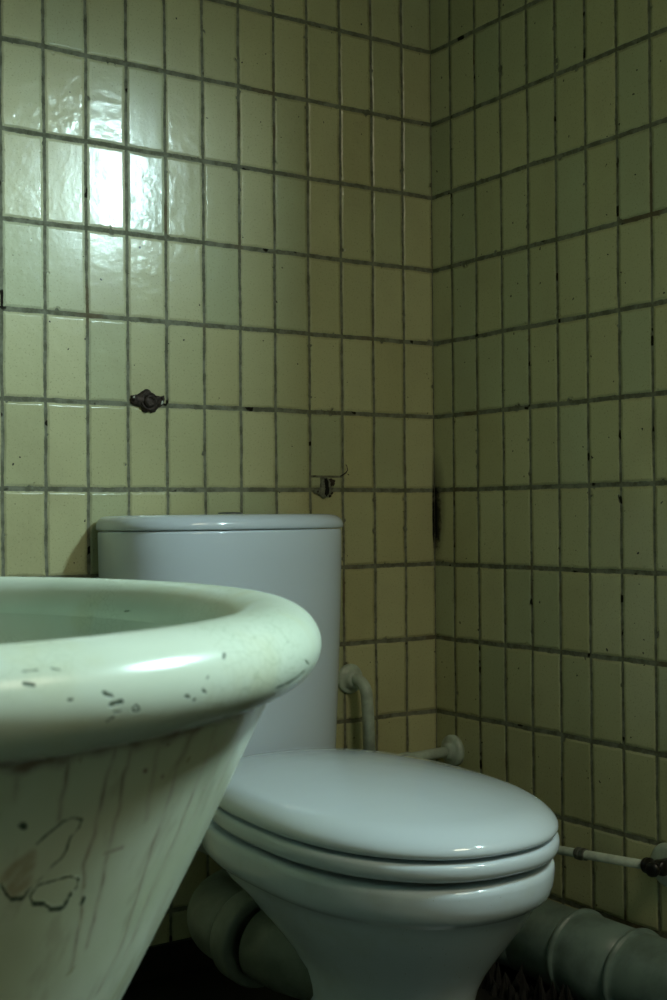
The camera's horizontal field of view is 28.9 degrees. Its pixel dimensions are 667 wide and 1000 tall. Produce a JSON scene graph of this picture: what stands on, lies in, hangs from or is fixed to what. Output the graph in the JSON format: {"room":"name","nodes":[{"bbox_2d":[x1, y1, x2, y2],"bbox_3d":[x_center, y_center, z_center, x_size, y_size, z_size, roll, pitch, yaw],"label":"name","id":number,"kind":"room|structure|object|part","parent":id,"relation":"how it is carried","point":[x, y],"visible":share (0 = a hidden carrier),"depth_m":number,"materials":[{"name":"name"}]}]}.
{"room":"bathroom","nodes":[
{"label":"bathroom","id":0,"kind":"room"},
{"bbox_2d":[0,0,436,945],"bbox_3d":[-0.603,-0.533,2.152,2.020,2.750,0.060,0,-1,-34],"label":"wall","id":1,"kind":"structure","parent":0,"point":[221,210],"depth_m":2.39,"materials":[{"name":"beige tile"}]},
{"bbox_2d":[130,389,164,412],"bbox_3d":[-0.327,-0.175,2.286,0.066,0.042,0.016,0,-1,-34],"label":"stub","id":2,"kind":"object","parent":1,"relation":"attached to","point":[147,400],"visible":1,"depth_m":2.28,"materials":[{"name":"metal"}]},
{"bbox_2d":[129,937,214,983],"bbox_3d":[-0.555,0.814,2.120,1.860,0.055,0.010,0,-1,-34],"label":"baseboard","id":3,"kind":"structure","parent":1,"relation":"attached to","point":[178,956],"depth_m":2.29,"materials":[{"name":"tile"}]},
{"bbox_2d":[313,477,334,498],"bbox_3d":[-0.017,-0.023,2.496,0.050,0.042,0.008,0,-1,-34],"label":"anchor hole","id":4,"kind":"object","parent":1,"relation":"attached to","point":[326,484],"visible":1,"depth_m":2.49,"materials":[{"name":"metal"}]},
{"bbox_2d":[338,664,374,750],"bbox_3d":[0.049,0.412,2.500,0.059,0.187,0.062,0,-1,-34],"label":"pipe","id":5,"kind":"object","parent":1,"relation":"attached to","point":[351,679],"visible":0.97,"depth_m":2.49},
{"bbox_2d":[400,735,463,765],"bbox_3d":[0.174,0.503,2.553,0.165,0.064,0.064,0,-1,-34],"label":"pipe","id":6,"kind":"object","parent":1,"relation":"attached to","point":[451,750],"visible":0.7,"depth_m":2.57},
{"bbox_2d":[121,962,576,999],"bbox_3d":[0.209,0.874,0.982,2.060,0.100,2.950,0,-1,-34],"label":"floor","id":7,"kind":"structure","parent":0,"point":[205,983],"depth_m":2.22,"materials":[{"name":"stone"}]},
{"bbox_2d":[0,576,320,999],"bbox_3d":[-0.353,0.445,0.806,0.675,0.762,0.768,0,-1,-34],"label":"basin","id":8,"kind":"object","parent":7,"relation":"on","point":[130,709],"visible":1,"depth_m":0.60,"materials":[{"name":"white ceramic"}]},
{"bbox_3d":[-0.355,0.181,0.809,0.560,0.194,0.653,0,-1,-34],"label":"bowl","id":9,"kind":"part","parent":8,"relation":"part of","materials":[{"name":"white ceramic"}]},
{"bbox_2d":[96,512,559,999],"bbox_3d":[0.007,0.426,1.992,0.454,0.819,0.851,0,-1,-34],"label":"toilet","id":10,"kind":"object","parent":7,"relation":"on","point":[370,874],"visible":0.85,"depth_m":1.75,"materials":[{"name":"white ceramic"}]},
{"bbox_3d":[-0.173,0.037,2.266,0.445,0.027,0.196,0,-1,-34],"label":"cistern lid","id":11,"kind":"part","parent":10,"relation":"part of","materials":[{"name":"white ceramic"}]},
{"bbox_2d":[239,910,312,999],"bbox_3d":[-0.028,0.677,1.907,0.207,0.128,0.122,-1,-1,28],"label":"pipe","id":12,"kind":"object","parent":10,"relation":"attached to","point":[271,955],"depth_m":1.87,"materials":[{"name":"grey plastic"}]},
{"bbox_3d":[0.059,0.655,1.878,0.397,0.358,0.596,0,-1,-34],"label":"bowl","id":13,"kind":"part","parent":10,"relation":"part of","materials":[{"name":"ceramic"}]},
{"bbox_3d":[0.055,0.461,1.882,0.406,0.036,0.612,0,-1,-34],"label":"seat","id":14,"kind":"part","parent":10,"relation":"part of","materials":[{"name":"white plastic"}]},
{"bbox_3d":[0.055,0.419,1.883,0.404,0.062,0.610,0,-1,-34],"label":"lid","id":15,"kind":"part","parent":10,"relation":"part of","materials":[{"name":"white plastic"}]},
{"bbox_2d":[187,869,666,999],"bbox_3d":[0.343,0.713,1.790,0.702,0.246,1.498,0,-1,-34],"label":"pipe","id":16,"kind":"object","parent":7,"relation":"on","point":[598,957],"visible":0.45,"depth_m":2.05,"materials":[{"name":"grey plastic"}]},
{"bbox_2d":[505,899,634,999],"bbox_3d":[0.417,0.764,2.175,0.151,0.151,0.246,0,-1,-34],"label":"socket","id":17,"kind":"object","parent":16,"relation":"attached to","point":[581,950],"depth_m":2.13,"materials":[{"name":"grey plastic"}]},
{"bbox_2d":[602,928,666,999],"bbox_3d":[0.736,0.756,1.699,0.151,0.151,0.910,0,-1,-34],"label":"socket","id":18,"kind":"object","parent":16,"relation":"attached to","point":[634,962],"depth_m":2.01,"materials":[{"name":"grey plastic"}]},
{"bbox_2d":[479,961,572,999],"bbox_3d":[0.311,0.805,2.153,0.053,0.060,0.340,0,-1,-35],"label":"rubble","id":19,"kind":"object","parent":7,"relation":"on","point":[492,982],"visible":0.6,"depth_m":2.15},
{"bbox_2d":[430,0,666,938],"bbox_3d":[0.990,-0.553,1.528,0.050,2.750,2.750,0,-1,-34],"label":"wall","id":20,"kind":"structure","parent":0,"point":[549,117],"depth_m":2.35,"materials":[{"name":"beige tile"}]},
{"bbox_2d":[557,843,666,886],"bbox_3d":[0.433,0.612,2.258,0.065,0.088,0.414,0,-1,-34],"label":"supply pipe","id":21,"kind":"object","parent":20,"relation":"attached to","point":[655,866],"visible":0.7,"depth_m":2.14,"materials":[{"name":"metal"}]},
{"bbox_3d":[0.519,0.597,2.095,0.025,0.025,0.024,-1,-1,39],"label":"valve handle","id":22,"kind":"part","parent":21,"relation":"part of","materials":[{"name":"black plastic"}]}
]}

